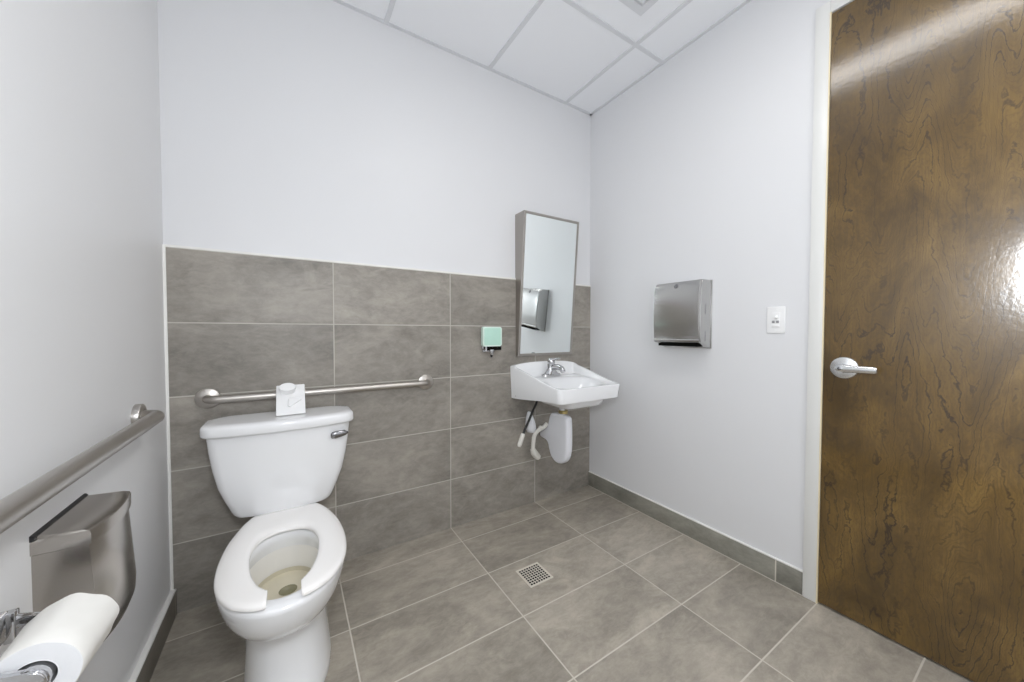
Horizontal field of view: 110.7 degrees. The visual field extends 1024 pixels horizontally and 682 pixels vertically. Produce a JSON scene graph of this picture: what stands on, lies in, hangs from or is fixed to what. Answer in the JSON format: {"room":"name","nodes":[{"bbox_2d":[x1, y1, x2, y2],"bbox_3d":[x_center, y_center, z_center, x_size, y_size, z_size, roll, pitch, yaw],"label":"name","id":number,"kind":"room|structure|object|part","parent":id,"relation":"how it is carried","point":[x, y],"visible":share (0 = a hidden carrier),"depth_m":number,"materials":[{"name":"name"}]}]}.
{"room":"public restroom","nodes":[
{"label":"public restroom","id":0,"kind":"room"},
{"bbox_2d":[0,0,176,681],"bbox_3d":[-0.712,-0.279,0.204,0.160,2.922,2.909,-1,2,-32],"label":"wall","id":1,"kind":"structure","parent":0,"point":[84,329],"depth_m":0.88,"materials":[{"name":"grey paint"}]},
{"bbox_2d":[0,608,57,681],"bbox_3d":[-0.780,0.491,0.554,0.120,0.076,0.155,-1,2,-32],"label":"toilet roll holder","id":2,"kind":"object","parent":1,"relation":"attached to","point":[12,621],"visible":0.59,"depth_m":0.54,"materials":[{"name":"silver metal"}]},
{"bbox_3d":[-0.819,0.478,0.527,0.026,0.048,0.152,-1,2,-32],"label":"wall plate","id":3,"kind":"part","parent":2,"relation":"part of","materials":[{"name":"silver metal"}]},
{"bbox_3d":[-0.844,0.481,0.597,0.014,0.052,0.014,-1,2,-32],"label":"arm post","id":4,"kind":"part","parent":2,"relation":"part of","materials":[{"name":"silver metal"}]},
{"bbox_3d":[-0.741,0.496,0.506,0.102,0.063,0.010,-1,2,-32],"label":"arm","id":5,"kind":"part","parent":2,"relation":"part of","materials":[{"name":"silver metal"}]},
{"bbox_3d":[-0.811,0.493,0.618,0.102,0.063,0.010,-1,2,-32],"label":"arm","id":6,"kind":"part","parent":2,"relation":"part of","materials":[{"name":"silver metal"}]},
{"bbox_2d":[0,593,118,681],"bbox_3d":[-0.750,0.504,0.581,0.117,0.112,0.113,-1,2,-32],"label":"toilet roll","id":7,"kind":"object","parent":2,"relation":"hanging from","point":[68,632],"visible":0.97,"depth_m":0.56,"materials":[{"name":"white paper"}]},
{"bbox_2d":[29,491,135,640],"bbox_3d":[-0.941,0.527,0.797,0.106,0.311,0.214,-1,2,-32],"label":"bin","id":8,"kind":"object","parent":1,"relation":"attached to","point":[87,547],"visible":0.77,"depth_m":0.74,"materials":[{"name":"metal"}]},
{"bbox_3d":[-0.941,0.394,0.794,0.095,0.035,0.214,-1,2,-32],"label":"lid","id":9,"kind":"part","parent":8,"relation":"part of","materials":[{"name":"metal"}]},
{"bbox_2d":[0,404,164,533],"bbox_3d":[-0.905,0.258,0.717,0.076,0.083,1.151,-1,2,-32],"label":"grab bar","id":10,"kind":"object","parent":1,"relation":"attached to","point":[17,505],"visible":1,"depth_m":0.68,"materials":[{"name":"metal"}]},
{"bbox_3d":[-0.664,1.057,0.293,0.019,0.008,2.749,-1,2,-32],"label":"trim","id":11,"kind":"part","parent":1,"relation":"part of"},
{"bbox_3d":[-0.665,1.111,0.296,0.019,0.099,2.752,-1,2,-32],"label":"baseboard","id":12,"kind":"part","parent":1,"relation":"part of","materials":[{"name":"grey ceramic"}]},
{"bbox_3d":[-1.398,0.323,1.439,0.011,1.421,0.010,-1,2,-32],"label":"trim","id":13,"kind":"part","parent":1,"relation":"part of","materials":[{"name":"white metal"}]},
{"bbox_2d":[157,0,590,612],"bbox_3d":[-0.436,-0.329,2.111,2.593,2.922,0.151,-1,2,-32],"label":"wall","id":14,"kind":"structure","parent":0,"point":[343,189],"depth_m":1.81,"materials":[{"name":"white paint"}]},
{"bbox_2d":[194,374,432,408],"bbox_3d":[-0.870,0.238,1.722,1.031,0.087,0.074,-1,2,-32],"label":"grab bar","id":15,"kind":"object","parent":14,"relation":"attached to","point":[206,398],"visible":0.97,"depth_m":1.64,"materials":[{"name":"metal"}]},
{"bbox_3d":[-0.404,-0.399,2.048,2.342,0.010,0.013,-1,2,-32],"label":"trim","id":16,"kind":"part","parent":14,"relation":"part of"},
{"bbox_2d":[481,327,501,357],"bbox_3d":[-0.128,0.008,2.197,0.133,0.192,0.047,-1,2,-32],"label":"soap dispenser","id":17,"kind":"object","parent":14,"relation":"attached to","point":[491,337],"visible":1,"depth_m":2.18,"materials":[{"name":"green plastic"}]},
{"bbox_2d":[515,210,578,355],"bbox_3d":[0.243,-0.363,2.394,0.460,0.922,0.109,-1,2,-32],"label":"wall mirror","id":18,"kind":"object","parent":14,"relation":"attached to","point":[546,246],"visible":1,"depth_m":2.36,"materials":[{"name":"mirror"}]},
{"bbox_2d":[510,358,619,463],"bbox_3d":[0.337,0.449,2.259,0.544,0.678,0.456,-1,2,-32],"label":"sink","id":19,"kind":"object","parent":14,"relation":"attached to","point":[563,385],"visible":1,"depth_m":2.25,"materials":[{"name":"white ceramic"}]},
{"bbox_2d":[541,358,565,376],"bbox_3d":[0.291,0.172,2.318,0.152,0.128,0.164,-1,2,-32],"label":"faucet","id":20,"kind":"object","parent":19,"relation":"on","point":[551,369],"depth_m":2.33,"materials":[{"name":"silver metal"}]},
{"bbox_2d":[510,360,619,409],"bbox_3d":[0.339,0.279,2.256,0.540,0.273,0.456,-1,2,-32],"label":"basin","id":21,"kind":"object","parent":19,"relation":"in","point":[563,385],"depth_m":2.23,"materials":[{"name":"white ceramic"}]},
{"bbox_2d":[332,0,751,115],"bbox_3d":[0.327,-1.683,0.842,2.533,0.106,2.950,-1,2,-32],"label":"ceiling","id":22,"kind":"structure","parent":0,"point":[582,55],"depth_m":1.92,"materials":[{"name":"white plastic"}]},
{"bbox_2d":[619,0,657,15],"bbox_3d":[0.601,-1.672,1.562,0.356,0.055,0.356,-1,2,-32],"label":"ceiling vent","id":23,"kind":"object","parent":22,"relation":"in","point":[640,7],"visible":1,"depth_m":1.74,"materials":[{"name":"white metal"}]},
{"bbox_2d":[150,485,973,681],"bbox_3d":[0.323,1.205,0.917,2.733,0.120,3.150,-1,2,-32],"label":"floor","id":24,"kind":"structure","parent":0,"point":[629,596],"depth_m":1.43,"materials":[{"name":"grey tile"}]},
{"bbox_2d":[199,405,353,681],"bbox_3d":[-0.837,0.728,1.303,0.538,0.812,0.795,-1,2,-32],"label":"toilet","id":25,"kind":"object","parent":24,"relation":"on","point":[275,580],"visible":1,"depth_m":1.33,"materials":[{"name":"ceramic"}]},
{"bbox_3d":[-0.982,0.339,1.525,0.538,0.048,0.247,-1,2,-32],"label":"tank lid","id":26,"kind":"part","parent":25,"relation":"part of","materials":[{"name":"white ceramic"}]},
{"bbox_3d":[-0.986,0.533,1.537,0.508,0.348,0.219,-1,2,-32],"label":"tank","id":27,"kind":"part","parent":25,"relation":"part of","materials":[{"name":"white ceramic"}]},
{"bbox_3d":[-0.796,0.928,1.249,0.365,0.414,0.651,-1,2,-32],"label":"bowl","id":28,"kind":"part","parent":25,"relation":"part of","materials":[{"name":"white ceramic"}]},
{"bbox_3d":[-0.781,0.705,1.223,0.365,0.018,0.588,-1,2,-32],"label":"seat","id":29,"kind":"part","parent":25,"relation":"part of","materials":[{"name":"white plastic"}]},
{"bbox_3d":[-0.752,0.899,1.179,0.240,0.235,0.380,-1,2,-32],"label":"bowl interior","id":30,"kind":"part","parent":25,"relation":"part of","materials":[{"name":"white ceramic"}]},
{"bbox_2d":[276,383,305,415],"bbox_3d":[-0.965,0.248,1.546,0.107,0.129,0.104,-1,2,-32],"label":"dispenser","id":31,"kind":"object","parent":25,"relation":"on","point":[290,397],"visible":1,"depth_m":1.53,"materials":[{"name":"white plastic"}]},
{"bbox_3d":[-0.985,0.209,1.553,0.066,0.051,0.050,-1,2,-32],"label":"knob","id":32,"kind":"part","parent":31,"relation":"part of","materials":[{"name":"white plastic"}]},
{"bbox_3d":[-0.760,0.409,1.559,0.069,0.033,0.030,-1,2,-32],"label":"flush lever","id":33,"kind":"part","parent":25,"relation":"part of","materials":[{"name":"silver metal"}]},
{"bbox_2d":[516,562,552,587],"bbox_3d":[0.107,1.122,1.703,0.131,0.004,0.131,-1,2,-32],"label":"floor drain","id":34,"kind":"object","parent":24,"relation":"on","point":[534,574],"visible":1,"depth_m":1.70,"materials":[{"name":"metal"}]},
{"bbox_2d":[588,0,853,603],"bbox_3d":[1.389,-0.311,1.520,0.167,2.922,2.909,-1,2,-32],"label":"wall","id":35,"kind":"structure","parent":0,"point":[713,165],"depth_m":1.84,"materials":[{"name":"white paint"}]},
{"bbox_2d":[654,279,712,348],"bbox_3d":[0.949,-0.146,1.990,0.118,0.369,0.286,-1,2,-32],"label":"paper towel dispenser","id":36,"kind":"object","parent":35,"relation":"attached to","point":[682,310],"visible":1,"depth_m":1.92,"materials":[{"name":"metal"}]},
{"bbox_3d":[0.911,-0.175,1.966,0.030,0.296,0.272,-1,2,-32],"label":"door","id":37,"kind":"part","parent":36,"relation":"part of","materials":[{"name":"metal"}]},
{"bbox_3d":[0.936,1.113,2.131,0.005,0.002,1.337,-1,2,-32],"label":"trim","id":38,"kind":"part","parent":35,"relation":"part of","materials":[{"name":"tile"}]},
{"bbox_3d":[0.942,1.063,2.135,0.013,0.102,1.338,-1,2,-32],"label":"baseboard","id":39,"kind":"part","parent":35,"relation":"part of","materials":[{"name":"grey tile"}]},
{"bbox_3d":[0.942,1.008,2.133,0.012,0.007,1.338,-1,2,-32],"label":"trim","id":40,"kind":"part","parent":35,"relation":"part of","materials":[{"name":"grey tile"}]},
{"bbox_2d":[767,306,785,332],"bbox_3d":[1.224,-0.098,1.646,0.016,0.124,0.073,-1,2,-32],"label":"light switch","id":41,"kind":"object","parent":35,"relation":"attached to","point":[775,315],"visible":1,"depth_m":1.64,"materials":[{"name":"white plastic"}]},
{"bbox_3d":[1.333,-0.114,1.506,0.051,2.488,0.005,-1,2,-32],"label":"trim","id":42,"kind":"part","parent":35,"relation":"part of","materials":[{"name":"white paint"}]},
{"bbox_3d":[1.611,-0.127,1.135,0.126,2.536,1.023,-1,2,-32],"label":"trim","id":43,"kind":"part","parent":35,"relation":"part of","materials":[{"name":"white paint"}]},
{"bbox_2d":[818,0,1023,681],"bbox_3d":[1.555,-0.103,1.100,0.104,2.474,0.916,-1,2,-32],"label":"door","id":44,"kind":"structure","parent":35,"relation":"in","point":[921,531],"depth_m":1.25,"materials":[{"name":"brown wood"}]},
{"bbox_3d":[1.346,0.109,1.438,0.014,0.089,0.089,-1,2,-32],"label":"handle","id":45,"kind":"part","parent":44,"relation":"part of","materials":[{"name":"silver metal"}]},
{"bbox_3d":[1.347,0.110,1.386,0.044,0.034,0.122,-1,2,-32],"label":"lever","id":46,"kind":"part","parent":44,"relation":"part of","materials":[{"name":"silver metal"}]}
]}

